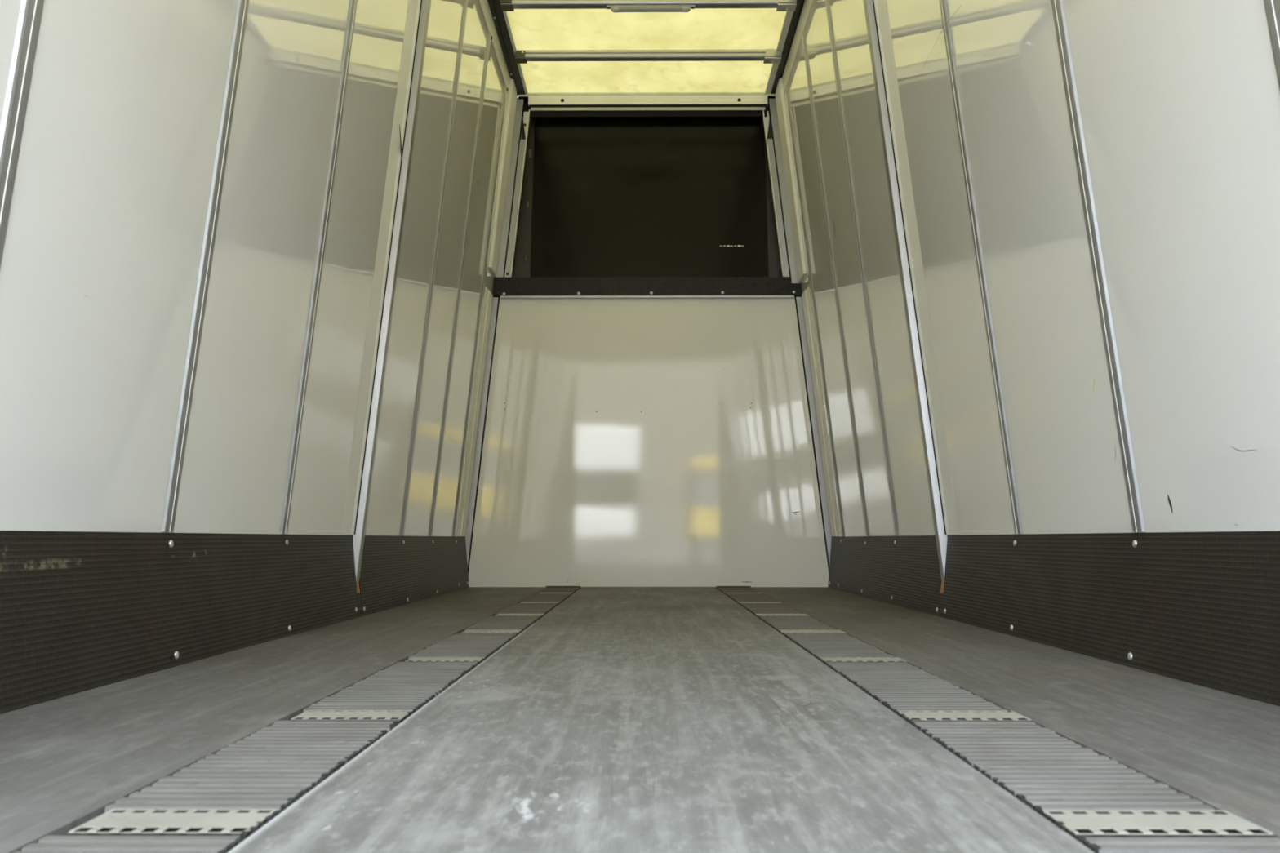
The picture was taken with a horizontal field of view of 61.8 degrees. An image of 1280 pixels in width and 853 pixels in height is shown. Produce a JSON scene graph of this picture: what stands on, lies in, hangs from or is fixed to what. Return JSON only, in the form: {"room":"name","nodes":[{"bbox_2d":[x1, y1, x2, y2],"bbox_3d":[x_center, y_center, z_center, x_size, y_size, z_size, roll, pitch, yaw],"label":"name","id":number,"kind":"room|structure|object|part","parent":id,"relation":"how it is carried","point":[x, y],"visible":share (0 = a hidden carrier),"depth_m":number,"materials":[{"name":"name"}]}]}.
{"room":"cargo space","nodes":[
{"label":"cargo space","id":0,"kind":"room"},
{"bbox_2d":[0,0,508,537],"bbox_3d":[-0.953,-0.865,3.442,0.368,3.240,7.215,0,-6,0],"label":"wall","id":1,"kind":"structure","parent":0,"point":[100,264],"depth_m":2.59,"materials":[{"name":"white plastic"}]},
{"bbox_2d":[0,0,44,268],"bbox_3d":[-0.924,-1.133,1.758,0.262,2.589,0.051,0,-6,0],"label":"strip","id":2,"kind":"object","parent":1,"relation":"attached to","point":[25,43],"visible":1,"depth_m":1.69,"materials":[{"name":"metal"}]},
{"bbox_2d":[0,530,358,714],"bbox_3d":[-1.041,0.323,1.798,0.034,0.293,4.173,0,-6,0],"label":"board","id":3,"kind":"object","parent":1,"relation":"attached to","point":[80,611],"visible":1,"depth_m":2.24,"materials":[{"name":"brown"}]},
{"bbox_2d":[161,0,248,532],"bbox_3d":[-0.920,-1.054,2.509,0.262,2.589,0.051,0,-6,0],"label":"strip","id":4,"kind":"object","parent":1,"relation":"attached to","point":[188,386],"visible":1,"depth_m":2.43,"materials":[{"name":"metal"}]},
{"bbox_2d":[280,0,357,533],"bbox_3d":[-0.915,-0.974,3.270,0.262,2.589,0.051,0,-6,0],"label":"strip","id":5,"kind":"object","parent":1,"relation":"attached to","point":[353,7],"visible":1,"depth_m":3.21,"materials":[{"name":"metal"}]},
{"bbox_2d":[341,0,431,582],"bbox_3d":[-0.903,-0.860,3.964,0.313,2.860,0.204,0,-6,0],"label":"wall post","id":6,"kind":"object","parent":1,"relation":"attached to","point":[397,181],"visible":0.94,"depth_m":3.94,"materials":[{"name":"metal"}]},
{"bbox_2d":[359,535,469,616],"bbox_3d":[-1.022,0.670,5.104,0.035,0.293,2.374,0,-6,0],"label":"board","id":7,"kind":"object","parent":1,"relation":"attached to","point":[396,571],"visible":1,"depth_m":4.72,"materials":[{"name":"brown"}]},
{"bbox_2d":[400,0,468,535],"bbox_3d":[-0.907,-0.814,4.789,0.262,2.589,0.051,0,-6,0],"label":"strip","id":8,"kind":"object","parent":1,"relation":"attached to","point":[465,6],"visible":1,"depth_m":4.76,"materials":[{"name":"metal"}]},
{"bbox_2d":[429,31,492,535],"bbox_3d":[-0.901,-0.748,5.412,0.267,2.589,0.054,0,-6,0],"label":"strip","id":9,"kind":"object","parent":1,"relation":"attached to","point":[490,37],"visible":1,"depth_m":5.39,"materials":[{"name":"metal"}]},
{"bbox_2d":[453,84,507,536],"bbox_3d":[-0.898,-0.680,6.055,0.267,2.589,0.051,0,-6,0],"label":"strip","id":10,"kind":"object","parent":1,"relation":"attached to","point":[505,86],"visible":1,"depth_m":6.04,"materials":[{"name":"metal"}]},
{"bbox_2d":[479,0,525,95],"bbox_3d":[-0.753,-2.358,3.292,0.079,0.160,6.565,0,-6,0],"label":"roof rail","id":11,"kind":"object","parent":1,"relation":"attached to","point":[494,15],"visible":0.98,"depth_m":5.83,"materials":[{"name":"grey metal"}]},
{"bbox_2d":[488,78,530,277],"bbox_3d":[-0.777,-1.474,6.402,0.201,1.138,0.295,0,-6,0],"label":"frame post","id":12,"kind":"object","parent":1,"relation":"attached to","point":[501,258],"visible":1,"depth_m":6.48,"materials":[{"name":"white metal"}]},
{"bbox_3d":[-0.708,-1.851,6.586,0.051,0.180,0.006,0,-6,0],"label":"plate","id":13,"kind":"part","parent":12,"relation":"part of","materials":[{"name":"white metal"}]},
{"bbox_2d":[499,0,528,94],"bbox_3d":[-0.712,-2.383,3.294,0.015,0.012,6.565,0,-6,0],"label":"trim","id":14,"kind":"structure","parent":1,"relation":"attached to","point":[505,15],"depth_m":5.90,"materials":[{"name":"white metal"}]},
{"bbox_2d":[0,586,1279,852],"bbox_3d":[0.030,0.656,3.000,2.280,0.122,6.665,0,-6,0],"label":"floor","id":15,"kind":"structure","parent":0,"point":[621,719],"depth_m":1.53,"materials":[{"name":"grey metal"}]},
{"bbox_2d":[13,586,580,852],"bbox_3d":[-0.464,0.608,2.994,0.211,0.035,6.591,0,-6,0],"label":"floor track","id":16,"kind":"object","parent":15,"relation":"on","point":[214,804],"visible":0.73,"depth_m":1.35,"materials":[{"name":"grey metal"}]},
{"bbox_3d":[-0.474,0.335,0.368,0.191,0.029,1.311,0,-6,0],"label":"slat panel","id":17,"kind":"part","parent":16,"relation":"part of","materials":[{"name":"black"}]},
{"bbox_2d":[69,812,269,835],"bbox_3d":[-0.463,0.410,1.069,0.173,0.025,0.097,0,-6,0],"label":"strip","id":18,"kind":"object","parent":16,"relation":"on","point":[108,824],"depth_m":1.05,"materials":[{"name":"grey metal"}]},
{"bbox_3d":[-0.463,0.394,1.071,0.172,0.001,0.093,0,-6,0],"label":"cross plate","id":19,"kind":"part","parent":16,"relation":"part of","materials":[{"name":"beige metal"}]},
{"bbox_3d":[-0.468,0.442,1.391,0.191,0.029,0.548,0,-6,0],"label":"slat panel","id":20,"kind":"part","parent":16,"relation":"part of","materials":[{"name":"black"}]},
{"bbox_3d":[-0.459,0.462,1.714,0.172,0.001,0.093,0,-6,0],"label":"cross plate","id":21,"kind":"part","parent":16,"relation":"part of","materials":[{"name":"beige metal"}]},
{"bbox_2d":[293,712,413,720],"bbox_3d":[-0.459,0.478,1.712,0.173,0.025,0.097,0,-6,0],"label":"strip","id":22,"kind":"object","parent":16,"relation":"on","point":[304,716],"depth_m":1.70,"materials":[{"name":"grey metal"}]},
{"bbox_3d":[-0.464,0.518,2.108,0.190,0.029,0.697,0,-6,0],"label":"slat panel","id":23,"kind":"part","parent":16,"relation":"part of","materials":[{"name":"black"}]},
{"bbox_3d":[-0.455,0.545,2.507,0.172,0.001,0.095,0,-6,0],"label":"cross plate","id":24,"kind":"part","parent":16,"relation":"part of","materials":[{"name":"beige metal"}]},
{"bbox_2d":[409,660,480,663],"bbox_3d":[-0.455,0.562,2.505,0.173,0.025,0.099,0,-6,0],"label":"strip","id":25,"kind":"object","parent":16,"relation":"on","point":[411,661],"depth_m":2.46,"materials":[{"name":"grey metal"}]},
{"bbox_3d":[-0.460,0.598,2.871,0.190,0.029,0.634,0,-6,0],"label":"slat panel","id":26,"kind":"part","parent":16,"relation":"part of","materials":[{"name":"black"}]},
{"bbox_3d":[-0.450,0.624,3.260,0.172,0.001,0.140,0,-6,0],"label":"cross plate","id":27,"kind":"part","parent":16,"relation":"part of","materials":[{"name":"metal"}]},
{"bbox_3d":[-0.456,0.678,3.627,0.191,0.029,0.594,0,-6,0],"label":"slat panel","id":28,"kind":"part","parent":16,"relation":"part of","materials":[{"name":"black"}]},
{"bbox_3d":[-0.446,0.701,3.984,0.172,0.001,0.115,0,-6,0],"label":"cross plate","id":29,"kind":"part","parent":16,"relation":"part of","materials":[{"name":"beige metal"}]},
{"bbox_3d":[-0.452,0.756,4.372,0.191,0.029,0.664,0,-6,0],"label":"slat panel","id":30,"kind":"part","parent":16,"relation":"part of","materials":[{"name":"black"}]},
{"bbox_3d":[-0.442,0.781,4.752,0.172,0.001,0.090,0,-6,0],"label":"cross plate","id":31,"kind":"part","parent":16,"relation":"part of","materials":[{"name":"beige metal"}]},
{"bbox_3d":[-0.447,0.840,5.168,0.191,0.029,0.744,0,-6,0],"label":"slat panel","id":32,"kind":"part","parent":16,"relation":"part of","materials":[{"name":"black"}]},
{"bbox_3d":[-0.437,0.869,5.587,0.172,0.001,0.090,0,-6,0],"label":"cross plate","id":33,"kind":"part","parent":16,"relation":"part of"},
{"bbox_3d":[-0.443,0.922,5.946,0.191,0.029,0.629,0,-6,0],"label":"slat panel","id":34,"kind":"part","parent":16,"relation":"part of","materials":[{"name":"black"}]},
{"bbox_2d":[356,592,361,617],"bbox_3d":[-1.034,0.647,3.887,0.038,0.084,0.047,0,-6,0],"label":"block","id":35,"kind":"object","parent":15,"relation":"on","point":[358,594],"visible":0.36,"depth_m":3.89,"materials":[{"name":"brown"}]},
{"bbox_2d":[355,582,359,592],"bbox_3d":[-1.042,0.573,3.896,0.035,0.064,0.045,0,-6,0],"label":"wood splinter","id":36,"kind":"object","parent":35,"relation":"on","point":[357,583],"visible":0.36,"depth_m":3.89,"materials":[{"name":"brown wood"}]},
{"bbox_2d":[457,286,498,566],"bbox_3d":[-0.955,0.057,6.229,0.202,1.710,0.300,0,-6,0],"label":"post","id":37,"kind":"object","parent":15,"relation":"on","point":[483,350],"visible":0.86,"depth_m":6.29,"materials":[{"name":"metal"}]},
{"bbox_2d":[795,286,839,566],"bbox_3d":[1.046,0.056,6.218,0.216,1.710,0.300,0,-6,0],"label":"post","id":38,"kind":"object","parent":15,"relation":"on","point":[824,446],"visible":0.86,"depth_m":6.28,"materials":[{"name":"metal"}]},
{"bbox_2d":[937,592,943,617],"bbox_3d":[1.104,0.646,3.876,0.038,0.084,0.047,0,-6,0],"label":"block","id":39,"kind":"object","parent":15,"relation":"on","point":[941,594],"visible":0.36,"depth_m":3.88,"materials":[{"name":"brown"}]},
{"bbox_2d":[940,579,944,593],"bbox_3d":[1.112,0.572,3.884,0.035,0.064,0.045,0,-6,0],"label":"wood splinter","id":40,"kind":"object","parent":39,"relation":"on","point":[942,580],"visible":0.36,"depth_m":3.88,"materials":[{"name":"brown wood"}]},
{"bbox_2d":[715,586,1279,852],"bbox_3d":[0.525,0.608,2.988,0.211,0.035,6.591,0,-6,0],"label":"floor track","id":41,"kind":"object","parent":15,"relation":"on","point":[1106,806],"visible":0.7,"depth_m":1.35,"materials":[{"name":"grey metal"}]},
{"bbox_3d":[0.536,0.921,5.941,0.190,0.029,0.629,0,-6,0],"label":"slat panel","id":42,"kind":"part","parent":41,"relation":"part of","materials":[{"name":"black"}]},
{"bbox_3d":[0.536,0.869,5.582,0.190,0.001,0.090,0,-6,0],"label":"cross plate","id":43,"kind":"part","parent":41,"relation":"part of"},
{"bbox_3d":[0.532,0.839,5.163,0.191,0.029,0.744,0,-6,0],"label":"slat panel","id":44,"kind":"part","parent":41,"relation":"part of","materials":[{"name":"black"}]},
{"bbox_3d":[0.531,0.781,4.746,0.190,0.001,0.090,0,-6,0],"label":"cross plate","id":45,"kind":"part","parent":41,"relation":"part of","materials":[{"name":"beige metal"}]},
{"bbox_3d":[0.528,0.756,4.367,0.190,0.029,0.664,0,-6,0],"label":"slat panel","id":46,"kind":"part","parent":41,"relation":"part of","materials":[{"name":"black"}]},
{"bbox_3d":[0.527,0.700,3.978,0.190,0.001,0.115,0,-6,0],"label":"cross plate","id":47,"kind":"part","parent":41,"relation":"part of","materials":[{"name":"beige metal"}]},
{"bbox_2d":[760,615,807,616],"bbox_3d":[0.527,0.717,3.977,0.191,0.025,0.119,0,-6,0],"label":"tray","id":48,"kind":"object","parent":41,"relation":"on","point":[760,615],"depth_m":3.98,"materials":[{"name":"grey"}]},
{"bbox_3d":[0.523,0.677,3.621,0.191,0.029,0.594,0,-6,0],"label":"slat panel","id":49,"kind":"part","parent":41,"relation":"part of","materials":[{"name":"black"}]},
{"bbox_3d":[0.523,0.624,3.255,0.190,0.001,0.140,0,-6,0],"label":"cross plate","id":50,"kind":"part","parent":41,"relation":"part of","materials":[{"name":"metal"}]},
{"bbox_2d":[783,633,844,635],"bbox_3d":[0.523,0.640,3.253,0.191,0.025,0.144,0,-6,0],"label":"strip","id":51,"kind":"object","parent":41,"relation":"on","point":[784,633],"depth_m":3.22,"materials":[{"name":"grey metal"}]},
{"bbox_3d":[0.519,0.598,2.865,0.191,0.029,0.634,0,-6,0],"label":"slat panel","id":52,"kind":"part","parent":41,"relation":"part of","materials":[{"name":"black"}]},
{"bbox_3d":[0.518,0.545,2.501,0.190,0.001,0.095,0,-6,0],"label":"cross plate","id":53,"kind":"part","parent":41,"relation":"part of","materials":[{"name":"beige metal"}]},
{"bbox_2d":[826,661,902,662],"bbox_3d":[0.518,0.561,2.500,0.191,0.025,0.099,0,-6,0],"label":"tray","id":54,"kind":"object","parent":41,"relation":"on","point":[826,661],"depth_m":2.49,"materials":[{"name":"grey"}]},
{"bbox_3d":[0.515,0.517,2.103,0.191,0.029,0.697,0,-6,0],"label":"slat panel","id":55,"kind":"part","parent":41,"relation":"part of","materials":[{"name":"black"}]},
{"bbox_3d":[0.514,0.461,1.709,0.190,0.001,0.093,0,-6,0],"label":"cross plate","id":56,"kind":"part","parent":41,"relation":"part of","materials":[{"name":"beige metal"}]},
{"bbox_2d":[911,718,1027,721],"bbox_3d":[0.514,0.478,1.707,0.191,0.025,0.097,0,-6,0],"label":"strip","id":57,"kind":"object","parent":41,"relation":"on","point":[912,719],"depth_m":1.68,"materials":[{"name":"grey metal"}]},
{"bbox_3d":[0.511,0.442,1.385,0.191,0.029,0.548,0,-6,0],"label":"slat panel","id":58,"kind":"part","parent":41,"relation":"part of","materials":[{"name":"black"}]},
{"bbox_2d":[1043,813,1271,837],"bbox_3d":[0.510,0.410,1.064,0.191,0.025,0.097,0,-6,0],"label":"strip","id":59,"kind":"object","parent":41,"relation":"on","point":[1075,824],"depth_m":1.05,"materials":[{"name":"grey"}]},
{"bbox_3d":[0.510,0.393,1.065,0.190,0.001,0.093,0,-6,0],"label":"cross plate","id":60,"kind":"part","parent":41,"relation":"part of","materials":[{"name":"beige metal"}]},
{"bbox_3d":[0.505,0.334,0.363,0.191,0.029,1.311,0,-6,0],"label":"slat panel","id":61,"kind":"part","parent":41,"relation":"part of","materials":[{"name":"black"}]},
{"bbox_2d":[506,8,786,95],"bbox_3d":[0.030,-2.394,3.311,1.600,0.001,6.645,0,-6,0],"label":"ceiling","id":62,"kind":"structure","parent":0,"point":[594,28],"depth_m":5.94,"materials":[{"name":"yellow plastic"}]},
{"bbox_2d":[515,48,781,63],"bbox_3d":[0.045,-2.075,6.002,1.488,0.063,0.072,0,-6,0],"label":"roof beam","id":63,"kind":"structure","parent":62,"relation":"attached to","point":[768,55],"depth_m":5.98,"materials":[{"name":"silver metal"}]},
{"bbox_2d":[500,0,796,11],"bbox_3d":[0.042,-2.138,5.405,1.488,0.063,0.072,0,-6,0],"label":"roof beam","id":64,"kind":"structure","parent":62,"relation":"attached to","point":[506,5],"depth_m":5.38,"materials":[{"name":"silver metal"}]},
{"bbox_2d":[606,4,694,12],"bbox_3d":[0.055,-2.108,5.403,0.445,0.032,0.035,0,-6,0],"label":"ceiling lamp","id":65,"kind":"object","parent":64,"relation":"attached to","point":[615,8],"visible":1,"depth_m":5.39,"materials":[{"name":"grey plastic"}]},
{"bbox_3d":[0.055,-2.119,5.404,0.445,0.008,0.026,0,-6,0],"label":"plate","id":66,"kind":"part","parent":65,"relation":"part of","materials":[{"name":"grey plastic"}]},
{"bbox_2d":[468,95,828,586],"bbox_3d":[0.050,-0.603,6.501,2.130,3.120,0.136,0,-6,0],"label":"wall","id":67,"kind":"structure","parent":0,"point":[628,442],"depth_m":6.36,"materials":[{"name":"white plastic"}]},
{"bbox_2d":[504,102,782,276],"bbox_3d":[0.049,-1.381,6.604,1.920,1.280,0.030,0,-6,0],"label":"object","id":68,"kind":"object","parent":67,"relation":"attached to","point":[613,197],"visible":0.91,"depth_m":6.60,"materials":[{"name":"black"}]},
{"bbox_2d":[516,94,775,117],"bbox_3d":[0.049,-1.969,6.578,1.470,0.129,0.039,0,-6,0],"label":"frame","id":69,"kind":"object","parent":67,"relation":"attached to","point":[540,106],"visible":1,"depth_m":6.57,"materials":[{"name":"white metal"}]},
{"bbox_2d":[492,276,801,298],"bbox_3d":[0.043,-0.835,6.435,1.854,0.124,0.041,0,-6,0],"label":"header board","id":70,"kind":"object","parent":67,"relation":"attached to","point":[505,287],"visible":1,"depth_m":6.42,"materials":[{"name":"black"}]},
{"bbox_2d":[467,296,829,587],"bbox_3d":[0.050,0.089,6.392,2.221,1.760,0.038,0,-6,0],"label":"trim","id":71,"kind":"structure","parent":67,"relation":"attached to","point":[493,296],"depth_m":6.37,"materials":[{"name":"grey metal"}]},
{"bbox_2d":[784,0,1279,537],"bbox_3d":[1.007,-0.866,3.431,0.394,3.240,7.215,0,-6,0],"label":"wall","id":72,"kind":"structure","parent":0,"point":[1179,100],"depth_m":2.66,"materials":[{"name":"white plastic"}]},
{"bbox_2d":[764,11,793,93],"bbox_3d":[0.763,-2.384,3.286,0.034,0.012,6.565,0,-6,0],"label":"trim","id":73,"kind":"structure","parent":72,"relation":"attached to","point":[788,15],"depth_m":5.89,"materials":[{"name":"white metal"}]},
{"bbox_2d":[762,77,806,283],"bbox_3d":[0.858,-1.455,6.390,0.214,1.178,0.295,0,-6,0],"label":"frame post","id":74,"kind":"object","parent":72,"relation":"attached to","point":[788,229],"visible":1,"depth_m":6.47,"materials":[{"name":"white metal"}]},
{"bbox_3d":[0.784,-1.852,6.578,0.052,0.180,0.006,0,-6,0],"label":"plate","id":75,"kind":"part","parent":74,"relation":"part of","materials":[{"name":"white metal"}]},
{"bbox_2d":[770,0,813,93],"bbox_3d":[0.806,-2.360,3.283,0.063,0.160,6.565,0,-6,0],"label":"roof rail","id":76,"kind":"object","parent":72,"relation":"attached to","point":[798,20],"visible":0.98,"depth_m":5.80,"materials":[{"name":"grey metal"}]},
{"bbox_2d":[785,84,844,536],"bbox_3d":[0.982,-0.682,6.044,0.283,2.589,0.051,0,-6,0],"label":"strip","id":77,"kind":"object","parent":72,"relation":"attached to","point":[786,86],"visible":1,"depth_m":6.03,"materials":[{"name":"metal"}]},
{"bbox_2d":[801,31,868,535],"bbox_3d":[0.979,-0.749,5.401,0.283,2.589,0.051,0,-6,0],"label":"strip","id":78,"kind":"object","parent":72,"relation":"attached to","point":[802,33],"visible":1,"depth_m":5.38,"materials":[{"name":"metal"}]},
{"bbox_2d":[825,0,898,535],"bbox_3d":[0.975,-0.815,4.778,0.283,2.589,0.051,0,-6,0],"label":"strip","id":79,"kind":"object","parent":72,"relation":"attached to","point":[827,3],"visible":1,"depth_m":4.75,"materials":[{"name":"metal"}]},
{"bbox_2d":[827,535,941,616],"bbox_3d":[1.106,0.669,5.092,0.034,0.293,2.374,0,-6,0],"label":"board","id":80,"kind":"object","parent":72,"relation":"attached to","point":[901,571],"visible":1,"depth_m":4.71,"materials":[{"name":"brown"}]},
{"bbox_2d":[862,0,959,581],"bbox_3d":[0.963,-0.861,3.954,0.336,2.860,0.204,0,-6,0],"label":"wall post","id":81,"kind":"object","parent":72,"relation":"attached to","point":[940,479],"visible":0.94,"depth_m":3.93,"materials":[{"name":"metal"}]},
{"bbox_2d":[938,0,1022,533],"bbox_3d":[0.967,-0.975,3.260,0.283,2.589,0.051,0,-6,0],"label":"strip","id":82,"kind":"object","parent":72,"relation":"attached to","point":[943,3],"visible":1,"depth_m":3.19,"materials":[{"name":"metal"}]},
{"bbox_2d":[922,4,961,67],"bbox_3d":[0.934,-1.205,3.331,0.004,0.040,0.445,0,-6,0],"label":"cobweb","id":83,"kind":"object","parent":82,"relation":"attached to","point":[961,5],"visible":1,"depth_m":3.28,"materials":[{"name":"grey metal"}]},
{"bbox_2d":[1050,0,1145,532],"bbox_3d":[0.962,-1.055,2.499,0.283,2.589,0.051,0,-6,0],"label":"strip","id":84,"kind":"object","parent":72,"relation":"attached to","point":[1068,73],"visible":1,"depth_m":2.42,"materials":[{"name":"metal"}]},
{"bbox_2d":[942,530,1279,706],"bbox_3d":[1.087,0.321,1.787,0.034,0.293,4.173,0,-6,0],"label":"board","id":85,"kind":"object","parent":72,"relation":"attached to","point":[1198,608],"visible":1,"depth_m":2.33,"materials":[{"name":"brown"}]},
{"bbox_2d":[1263,0,1279,91],"bbox_3d":[0.958,-1.134,1.748,0.283,2.589,0.051,0,-6,0],"label":"strip","id":86,"kind":"object","parent":72,"relation":"attached to","point":[1272,7],"visible":1,"depth_m":1.70,"materials":[{"name":"metal"}]}
]}

